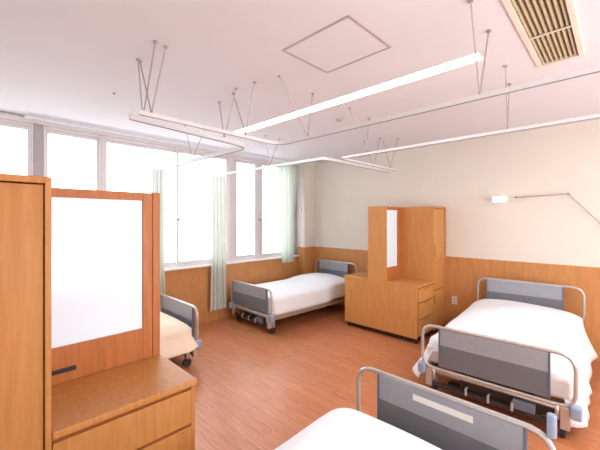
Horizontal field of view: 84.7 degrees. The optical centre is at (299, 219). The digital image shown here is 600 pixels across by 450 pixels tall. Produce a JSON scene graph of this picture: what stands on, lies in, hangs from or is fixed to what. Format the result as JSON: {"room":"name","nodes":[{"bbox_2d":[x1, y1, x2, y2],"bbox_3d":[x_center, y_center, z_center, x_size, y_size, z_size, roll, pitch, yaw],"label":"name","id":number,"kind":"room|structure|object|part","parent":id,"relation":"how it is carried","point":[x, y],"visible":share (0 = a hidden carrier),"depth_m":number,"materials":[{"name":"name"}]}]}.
{"room":"hospital room","nodes":[
{"label":"hospital room","id":0,"kind":"room"},
{"bbox_2d":[0,111,298,324],"bbox_3d":[-1.662,0.225,4.824,0.250,2.650,5.100,0,0,44],"label":"wall","id":1,"kind":"structure","parent":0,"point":[0,111],"depth_m":4.96,"materials":[{"name":"paint"}]},
{"bbox_2d":[0,118,32,175],"bbox_3d":[-3.158,-0.180,3.270,0.112,1.700,0.786,0,0,44],"label":"window","id":2,"kind":"structure","parent":1,"relation":"in","point":[3,122],"depth_m":3.50,"materials":[{"name":"metal"}]},
{"bbox_2d":[33,124,103,189],"bbox_3d":[-2.651,-0.180,3.797,0.104,1.700,0.675,0,0,44],"label":"window","id":3,"kind":"structure","parent":1,"relation":"in","point":[47,130],"depth_m":3.63,"materials":[{"name":"metal"}]},
{"bbox_2d":[104,136,228,267],"bbox_3d":[-1.790,-0.180,4.677,0.112,1.700,1.789,0,0,44],"label":"window","id":4,"kind":"structure","parent":1,"relation":"in","point":[107,139],"depth_m":4.68,"materials":[{"name":"metal"}]},
{"bbox_3d":[-2.094,-0.177,4.402,0.030,1.645,0.931,0,0,44],"label":"sash","id":5,"kind":"part","parent":4,"relation":"part of","materials":[{"name":"glass"}]},
{"bbox_3d":[-1.466,-0.177,4.991,0.030,1.645,0.848,0,0,44],"label":"sash","id":6,"kind":"part","parent":4,"relation":"part of","materials":[{"name":"glass"}]},
{"bbox_2d":[229,156,280,261],"bbox_3d":[-0.678,-0.180,5.820,0.112,1.700,1.400,0,0,44],"label":"window","id":7,"kind":"structure","parent":1,"relation":"in","point":[258,174],"depth_m":5.67,"materials":[{"name":"metal"}]},
{"bbox_3d":[-0.902,-0.177,5.628,0.030,1.645,0.648,0,0,44],"label":"sash","id":8,"kind":"part","parent":7,"relation":"part of","materials":[{"name":"glass"}]},
{"bbox_3d":[-0.490,-0.177,5.994,0.030,1.645,0.850,0,0,44],"label":"sash","id":9,"kind":"part","parent":7,"relation":"part of","materials":[{"name":"glass"}]},
{"bbox_2d":[292,166,296,254],"bbox_3d":[-0.144,-0.200,6.378,0.100,1.740,0.145,0,0,44],"label":"window","id":10,"kind":"structure","parent":1,"relation":"in","point":[295,236],"depth_m":6.37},
{"bbox_2d":[0,0,599,163],"bbox_3d":[0.904,-1.160,2.329,7.450,0.120,5.400,0,0,44],"label":"ceiling","id":11,"kind":"structure","parent":0,"point":[61,60],"depth_m":2.42,"materials":[{"name":"paint"}]},
{"bbox_2d":[24,40,389,175],"bbox_3d":[-0.760,-0.888,4.054,4.360,0.424,3.826,0,0,-17],"label":"rail","id":12,"kind":"object","parent":11,"relation":"hanging from","point":[241,146],"depth_m":3.63,"materials":[{"name":"metal"}]},
{"bbox_2d":[152,168,164,311],"bbox_3d":[-1.853,0.340,4.306,0.084,2.020,0.190,0,0,44],"label":"curtain","id":13,"kind":"object","parent":12,"relation":"hanging from","point":[158,175],"visible":0.39,"depth_m":4.32,"materials":[{"name":"fabric"}]},
{"bbox_3d":[-1.415,-1.065,4.828,0.024,0.028,4.050,0,0,44],"label":"window curtain rail","id":14,"kind":"part","parent":12,"relation":"part of","materials":[{"name":"white metal"}]},
{"bbox_3d":[-1.072,-0.700,3.428,0.873,0.040,2.283,0,0,-17],"label":"rail","id":15,"kind":"part","parent":12,"relation":"part of","materials":[{"name":"white metal"}]},
{"bbox_2d":[210,175,226,310],"bbox_3d":[-1.241,0.345,5.014,0.072,2.030,0.290,0,0,44],"label":"curtain","id":16,"kind":"object","parent":12,"relation":"hanging from","point":[218,183],"visible":1,"depth_m":5.00,"materials":[{"name":"fabric"}]},
{"bbox_2d":[278,166,297,262],"bbox_3d":[-0.216,-0.110,6.075,0.070,1.780,0.517,0,0,44],"label":"window curtain","id":17,"kind":"object","parent":12,"relation":"hanging from","point":[287,175],"visible":1,"depth_m":6.05,"materials":[{"name":"fabric"}]},
{"bbox_3d":[-0.007,-0.890,4.338,2.505,0.420,1.145,0,0,6],"label":"curtain rail","id":18,"kind":"part","parent":12,"relation":"part of","materials":[{"name":"white metal"}]},
{"bbox_3d":[0.052,-0.700,4.894,1.971,0.032,1.551,0,0,44],"label":"rail","id":19,"kind":"part","parent":12,"relation":"part of","materials":[{"name":"white metal"}]},
{"bbox_2d":[282,15,391,72],"bbox_3d":[0.232,-1.097,2.111,0.530,0.005,0.460,0,0,44],"label":"ceiling hatch","id":20,"kind":"object","parent":11,"relation":"attached to","point":[344,42],"visible":1,"depth_m":2.08,"materials":[{"name":"paint"}]},
{"bbox_2d":[234,52,483,133],"bbox_3d":[0.203,-1.145,3.192,2.840,0.090,0.140,0,0,44],"label":"ceiling light","id":21,"kind":"object","parent":11,"relation":"attached to","point":[469,59],"visible":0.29,"depth_m":2.76,"materials":[{"name":"white plastic"}]},
{"bbox_2d":[138,0,599,144],"bbox_3d":[1.085,-0.891,1.691,4.456,0.418,1.185,0,0,27],"label":"rail","id":22,"kind":"object","parent":11,"relation":"hanging from","point":[594,69],"visible":0.98,"depth_m":2.14,"materials":[{"name":"metal"}]},
{"bbox_3d":[0.865,-0.700,1.152,4.165,0.028,1.258,0,0,44],"label":"rail","id":23,"kind":"part","parent":22,"relation":"part of","materials":[{"name":"white metal"}]},
{"bbox_2d":[342,65,599,171],"bbox_3d":[1.750,-0.892,2.411,1.495,0.416,4.413,0,0,-28],"label":"rail","id":24,"kind":"object","parent":11,"relation":"hanging from","point":[595,116],"visible":1,"depth_m":2.74,"materials":[{"name":"metal"}]},
{"bbox_3d":[2.410,-0.700,2.742,4.168,0.024,1.348,0,0,44],"label":"rail","id":25,"kind":"part","parent":24,"relation":"part of","materials":[{"name":"white metal"}]},
{"bbox_2d":[501,0,584,67],"bbox_3d":[1.308,-1.149,1.768,0.258,0.122,1.408,0,0,44],"label":"ceiling vent","id":26,"kind":"object","parent":11,"relation":"in","point":[549,30],"visible":1,"depth_m":1.90,"materials":[{"name":"beige metal"}]},
{"bbox_2d":[297,163,314,246],"bbox_3d":[0.120,0.225,6.435,0.200,2.650,0.305,0,0,44],"label":"wall","id":27,"kind":"structure","parent":0,"point":[306,217],"depth_m":6.35,"materials":[{"name":"paint"}]},
{"bbox_2d":[299,168,300,211],"bbox_3d":[0.002,-0.575,6.313,0.050,0.850,0.035,0,0,44],"label":"nurse call","id":28,"kind":"object","parent":27,"relation":"hanging from","point":[300,168],"visible":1,"depth_m":6.32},
{"bbox_3d":[0.009,-0.630,6.320,0.010,0.740,0.010,0,0,44],"label":"cord","id":29,"kind":"part","parent":28,"relation":"part of","materials":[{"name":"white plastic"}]},
{"bbox_2d":[297,246,314,274],"bbox_3d":[0.121,1.035,6.418,0.198,1.030,0.305,0,0,44],"label":"trim","id":30,"kind":"structure","parent":27,"relation":"attached to","point":[306,258],"depth_m":6.32,"materials":[{"name":"laminate"}]},
{"bbox_2d":[168,304,599,449],"bbox_3d":[0.904,1.610,2.329,7.450,0.120,5.400,0,0,44],"label":"floor","id":31,"kind":"structure","parent":0,"point":[256,388],"depth_m":3.20,"materials":[{"name":"wood"}]},
{"bbox_2d":[0,173,196,449],"bbox_3d":[-1.291,0.693,1.685,1.092,1.714,1.076,0,0,44],"label":"tall cabinet","id":32,"kind":"object","parent":31,"relation":"on","point":[82,366],"visible":1,"depth_m":1.62,"materials":[{"name":"brown wood"}]},
{"bbox_3d":[-1.131,0.408,1.107,0.020,1.084,0.424,0,0,44],"label":"wardrobe door","id":33,"kind":"part","parent":32,"relation":"part of","materials":[{"name":"brown wood"}]},
{"bbox_3d":[-1.088,0.261,1.777,0.010,0.749,0.450,0,0,44],"label":"mirror panel","id":34,"kind":"part","parent":32,"relation":"part of","materials":[{"name":"white mirror"}]},
{"bbox_3d":[-1.185,-0.137,1.836,0.252,0.046,0.500,0,0,44],"label":"head rail","id":35,"kind":"part","parent":32,"relation":"part of","materials":[{"name":"brown wood"}]},
{"bbox_3d":[-1.185,0.740,1.836,0.252,0.210,0.500,0,0,44],"label":"rail","id":36,"kind":"part","parent":32,"relation":"part of","materials":[{"name":"brown wood"}]},
{"bbox_3d":[-0.758,0.947,1.474,0.022,0.169,0.568,0,0,44],"label":"drawer","id":37,"kind":"part","parent":32,"relation":"part of","materials":[{"name":"brown wood"}]},
{"bbox_3d":[-0.957,0.341,2.071,0.260,1.009,0.045,0,0,44],"label":"upright post","id":38,"kind":"part","parent":32,"relation":"part of","materials":[{"name":"brown wood"}]},
{"bbox_3d":[-0.758,1.144,1.474,0.022,0.194,0.568,0,0,44],"label":"drawer","id":39,"kind":"part","parent":32,"relation":"part of","materials":[{"name":"brown wood"}]},
{"bbox_3d":[-0.928,1.161,2.058,1.056,0.637,0.022,0,0,44],"label":"panel","id":40,"kind":"part","parent":32,"relation":"part of","materials":[{"name":"brown wood"}]},
{"bbox_2d":[160,294,201,366],"bbox_3d":[-2.070,1.148,3.121,1.201,0.803,1.970,0,0,44],"label":"hospital bed","id":41,"kind":"object","parent":31,"relation":"on","point":[177,317],"visible":0.32,"depth_m":3.45,"materials":[{"name":"fabric"}]},
{"bbox_3d":[-1.425,1.010,3.813,0.750,0.144,0.020,0,0,44],"label":"panel","id":42,"kind":"part","parent":41,"relation":"part of","materials":[{"name":"grey plastic"}]},
{"bbox_3d":[-1.425,1.174,3.813,0.750,0.182,0.020,0,0,44],"label":"panel","id":43,"kind":"part","parent":41,"relation":"part of","materials":[{"name":"grey plastic"}]},
{"bbox_3d":[-1.425,1.113,3.813,0.977,0.392,0.027,0,0,44],"label":"footboard","id":44,"kind":"part","parent":41,"relation":"part of","materials":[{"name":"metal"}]},
{"bbox_2d":[160,312,198,358],"bbox_3d":[-2.085,1.186,3.106,1.201,0.273,1.928,0,0,44],"label":"blanket","id":45,"kind":"object","parent":41,"relation":"on","point":[177,329],"depth_m":3.33,"materials":[{"name":"beige fabric"}]},
{"bbox_3d":[-1.194,1.405,3.477,0.050,0.110,0.040,0,0,44],"label":"leg","id":46,"kind":"part","parent":41,"relation":"part of","materials":[{"name":"metal"}]},
{"bbox_3d":[-1.152,1.101,3.547,0.012,0.329,0.028,0,0,44],"label":"panel trim","id":47,"kind":"part","parent":41,"relation":"part of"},
{"bbox_2d":[229,259,356,333],"bbox_3d":[-0.049,1.148,5.364,1.923,0.803,1.050,0,0,-44],"label":"hospital bed","id":48,"kind":"object","parent":31,"relation":"on","point":[263,304],"visible":0.93,"depth_m":4.91,"materials":[{"name":"fabric"}]},
{"bbox_3d":[-0.737,1.010,4.750,0.020,0.144,0.820,0,0,-44],"label":"panel","id":49,"kind":"part","parent":48,"relation":"part of","materials":[{"name":"grey plastic"}]},
{"bbox_3d":[-0.737,1.174,4.750,0.020,0.182,0.820,0,0,-44],"label":"panel","id":50,"kind":"part","parent":48,"relation":"part of","materials":[{"name":"grey plastic"}]},
{"bbox_3d":[-0.717,1.113,4.728,0.027,0.392,1.007,0,0,-44],"label":"footboard","id":51,"kind":"part","parent":48,"relation":"part of","materials":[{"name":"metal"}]},
{"bbox_3d":[-0.626,1.383,4.691,0.010,0.065,0.560,0,0,-44],"label":"chassis plate","id":52,"kind":"part","parent":48,"relation":"part of","materials":[{"name":"black metal"}]},
{"bbox_3d":[-0.450,1.101,4.449,0.028,0.329,0.012,0,0,-44],"label":"panel trim","id":53,"kind":"part","parent":48,"relation":"part of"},
{"bbox_3d":[-0.036,1.330,5.376,1.800,0.060,0.920,0,0,-44],"label":"frame","id":54,"kind":"part","parent":48,"relation":"part of","materials":[{"name":"beige metal"}]},
{"bbox_2d":[238,273,344,314],"bbox_3d":[-0.050,1.118,5.363,1.800,0.335,1.014,0,0,-44],"label":"blanket","id":55,"kind":"object","parent":48,"relation":"on","point":[297,293],"depth_m":4.88,"materials":[{"name":"white fabric"}]},
{"bbox_3d":[0.610,0.842,6.047,0.020,0.147,0.680,0,0,-44],"label":"panel","id":56,"kind":"part","parent":48,"relation":"part of","materials":[{"name":"grey plastic"}]},
{"bbox_3d":[0.610,1.008,6.047,0.020,0.185,0.680,0,0,-44],"label":"panel","id":57,"kind":"part","parent":48,"relation":"part of","materials":[{"name":"grey plastic"}]},
{"bbox_3d":[0.638,0.945,6.018,0.027,0.397,1.007,0,0,-44],"label":"headboard","id":58,"kind":"part","parent":48,"relation":"part of","materials":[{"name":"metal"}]},
{"bbox_2d":[344,206,445,343],"bbox_3d":[1.365,0.682,4.775,1.141,1.735,0.911,0,0,44],"label":"tall cabinet","id":59,"kind":"object","parent":31,"relation":"on","point":[402,291],"visible":0.99,"depth_m":4.49,"materials":[{"name":"brown wood"}]},
{"bbox_3d":[1.051,0.330,4.473,0.280,1.030,0.030,0,0,44],"label":"upright post","id":60,"kind":"part","parent":59,"relation":"part of","materials":[{"name":"brown wood"}]},
{"bbox_3d":[1.059,1.161,4.460,1.101,0.637,0.022,0,0,44],"label":"panel","id":61,"kind":"part","parent":59,"relation":"part of","materials":[{"name":"brown wood"}]},
{"bbox_3d":[1.251,0.250,4.506,0.010,0.770,0.295,0,0,44],"label":"mirror panel","id":62,"kind":"part","parent":59,"relation":"part of","materials":[{"name":"white mirror"}]},
{"bbox_3d":[1.217,-0.158,4.644,0.272,0.046,0.445,0,0,44],"label":"head rail","id":63,"kind":"part","parent":59,"relation":"part of","materials":[{"name":"brown wood"}]},
{"bbox_3d":[1.217,0.740,4.644,0.272,0.210,0.445,0,0,44],"label":"rail","id":64,"kind":"part","parent":59,"relation":"part of","materials":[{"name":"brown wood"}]},
{"bbox_3d":[1.621,0.947,4.247,0.022,0.169,0.443,0,0,44],"label":"drawer","id":65,"kind":"part","parent":59,"relation":"part of","materials":[{"name":"brown wood"}]},
{"bbox_3d":[1.621,1.144,4.247,0.022,0.194,0.443,0,0,44],"label":"drawer","id":66,"kind":"part","parent":59,"relation":"part of","materials":[{"name":"brown wood"}]},
{"bbox_3d":[1.621,1.354,4.247,0.022,0.194,0.443,0,0,44],"label":"drawer","id":67,"kind":"part","parent":59,"relation":"part of","materials":[{"name":"brown wood"}]},
{"bbox_3d":[1.923,0.398,4.568,0.020,1.105,0.384,0,0,44],"label":"wardrobe door","id":68,"kind":"part","parent":59,"relation":"part of","materials":[{"name":"brown wood"}]},
{"bbox_3d":[1.923,1.205,4.568,0.020,0.490,0.384,0,0,44],"label":"door","id":69,"kind":"part","parent":59,"relation":"part of","materials":[{"name":"brown wood"}]},
{"bbox_2d":[274,366,556,449],"bbox_3d":[0.103,1.148,1.110,1.070,0.803,1.883,0,0,44],"label":"hospital bed","id":70,"kind":"object","parent":31,"relation":"on","point":[411,415],"visible":1,"depth_m":1.66,"materials":[{"name":"metal"}]},
{"bbox_2d":[274,408,441,449],"bbox_3d":[0.040,1.183,1.023,1.027,0.294,1.636,0,0,44],"label":"blanket","id":71,"kind":"object","parent":70,"relation":"on","point":[339,428],"depth_m":1.60,"materials":[{"name":"white fabric"}]},
{"bbox_3d":[0.480,1.098,2.002,0.012,0.334,0.028,0,0,44],"label":"panel trim","id":72,"kind":"part","parent":70,"relation":"part of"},
{"bbox_3d":[0.748,1.173,1.741,0.735,0.185,0.020,0,0,44],"label":"panel","id":73,"kind":"part","parent":70,"relation":"part of","materials":[{"name":"grey plastic"}]},
{"bbox_3d":[0.748,1.006,1.741,0.735,0.147,0.020,0,0,44],"label":"panel","id":74,"kind":"part","parent":70,"relation":"part of","materials":[{"name":"grey plastic"}]},
{"bbox_3d":[1.016,1.098,1.481,0.012,0.334,0.028,0,0,44],"label":"panel trim","id":75,"kind":"part","parent":70,"relation":"part of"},
{"bbox_2d":[412,277,597,437],"bbox_3d":[2.120,1.143,3.330,1.329,0.813,2.035,0,0,42],"label":"hospital bed","id":76,"kind":"object","parent":31,"relation":"on","point":[521,336],"visible":0.99,"depth_m":2.73,"materials":[{"name":"fabric"}]},
{"bbox_3d":[1.173,1.343,2.883,0.027,0.095,0.028,0,0,42],"label":"foot post","id":77,"kind":"part","parent":76,"relation":"part of","materials":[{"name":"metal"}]},
{"bbox_3d":[1.210,1.101,2.850,0.012,0.329,0.028,0,0,42],"label":"panel trim","id":78,"kind":"part","parent":76,"relation":"part of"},
{"bbox_3d":[1.492,1.010,2.595,0.749,0.144,0.020,0,0,42],"label":"panel","id":79,"kind":"part","parent":76,"relation":"part of","materials":[{"name":"grey plastic"}]},
{"bbox_3d":[1.492,1.174,2.595,0.749,0.182,0.020,0,0,42],"label":"panel","id":80,"kind":"part","parent":76,"relation":"part of","materials":[{"name":"grey plastic"}]},
{"bbox_3d":[2.108,1.330,3.278,0.994,0.060,1.760,0,0,42],"label":"frame","id":81,"kind":"part","parent":76,"relation":"part of","materials":[{"name":"silver metal"}]},
{"bbox_3d":[1.490,1.113,2.596,1.081,0.392,0.027,0,0,42],"label":"footboard","id":82,"kind":"part","parent":76,"relation":"part of","materials":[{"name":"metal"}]},
{"bbox_3d":[2.111,1.200,3.282,1.034,0.160,1.750,0,0,42],"label":"mattress","id":83,"kind":"part","parent":76,"relation":"part of","materials":[{"name":"white fabric"}]},
{"bbox_3d":[1.583,1.383,2.566,0.634,0.065,0.010,0,0,42],"label":"chassis plate","id":84,"kind":"part","parent":76,"relation":"part of","materials":[{"name":"black metal"}]},
{"bbox_3d":[2.689,0.834,3.979,0.754,0.152,0.020,0,0,42],"label":"panel","id":85,"kind":"part","parent":76,"relation":"part of","materials":[{"name":"grey plastic"}]},
{"bbox_3d":[2.689,1.005,3.979,0.754,0.190,0.020,0,0,42],"label":"panel","id":86,"kind":"part","parent":76,"relation":"part of","materials":[{"name":"grey plastic"}]},
{"bbox_3d":[2.719,0.940,3.952,1.081,0.407,0.027,0,0,42],"label":"headboard","id":87,"kind":"part","parent":76,"relation":"part of","materials":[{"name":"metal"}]},
{"bbox_3d":[1.774,1.101,2.339,0.012,0.329,0.028,0,0,42],"label":"panel trim","id":88,"kind":"part","parent":76,"relation":"part of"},
{"bbox_3d":[1.806,1.343,2.309,0.027,0.095,0.028,0,0,42],"label":"foot post","id":89,"kind":"part","parent":76,"relation":"part of","materials":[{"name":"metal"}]},
{"bbox_3d":[2.973,0.928,3.722,0.012,0.344,0.028,0,0,42],"label":"panel trim","id":90,"kind":"part","parent":76,"relation":"part of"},
{"bbox_2d":[315,119,599,267],"bbox_3d":[2.735,0.225,4.210,7.450,2.650,0.150,0,0,44],"label":"wall","id":91,"kind":"structure","parent":0,"point":[462,177],"depth_m":4.31,"materials":[{"name":"paint"}]},
{"bbox_2d":[317,200,326,246],"bbox_3d":[0.432,0.065,6.324,0.241,0.910,0.030,0,0,44],"label":"bracket","id":92,"kind":"object","parent":91,"relation":"attached to","point":[318,243],"visible":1,"depth_m":6.38,"materials":[{"name":"white plastic"}]},
{"bbox_2d":[452,296,456,304],"bbox_3d":[2.172,1.130,4.629,0.070,0.110,0.010,0,0,44],"label":"wall outlet","id":93,"kind":"object","parent":91,"relation":"attached to","point":[454,299],"visible":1,"depth_m":4.62,"materials":[{"name":"white plastic"}]},
{"bbox_2d":[315,246,599,361],"bbox_3d":[2.768,1.035,4.065,6.900,1.030,0.012,0,0,44],"label":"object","id":94,"kind":"structure","parent":91,"relation":"attached to","point":[463,275],"depth_m":4.20,"materials":[{"name":"laminate"}]},
{"bbox_2d":[492,193,599,222],"bbox_3d":[2.917,-0.035,3.831,1.180,0.550,0.140,0,0,44],"label":"reading lamp","id":95,"kind":"object","parent":91,"relation":"attached to","point":[495,199],"visible":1,"depth_m":4.07,"materials":[{"name":"white plastic"}]}
]}

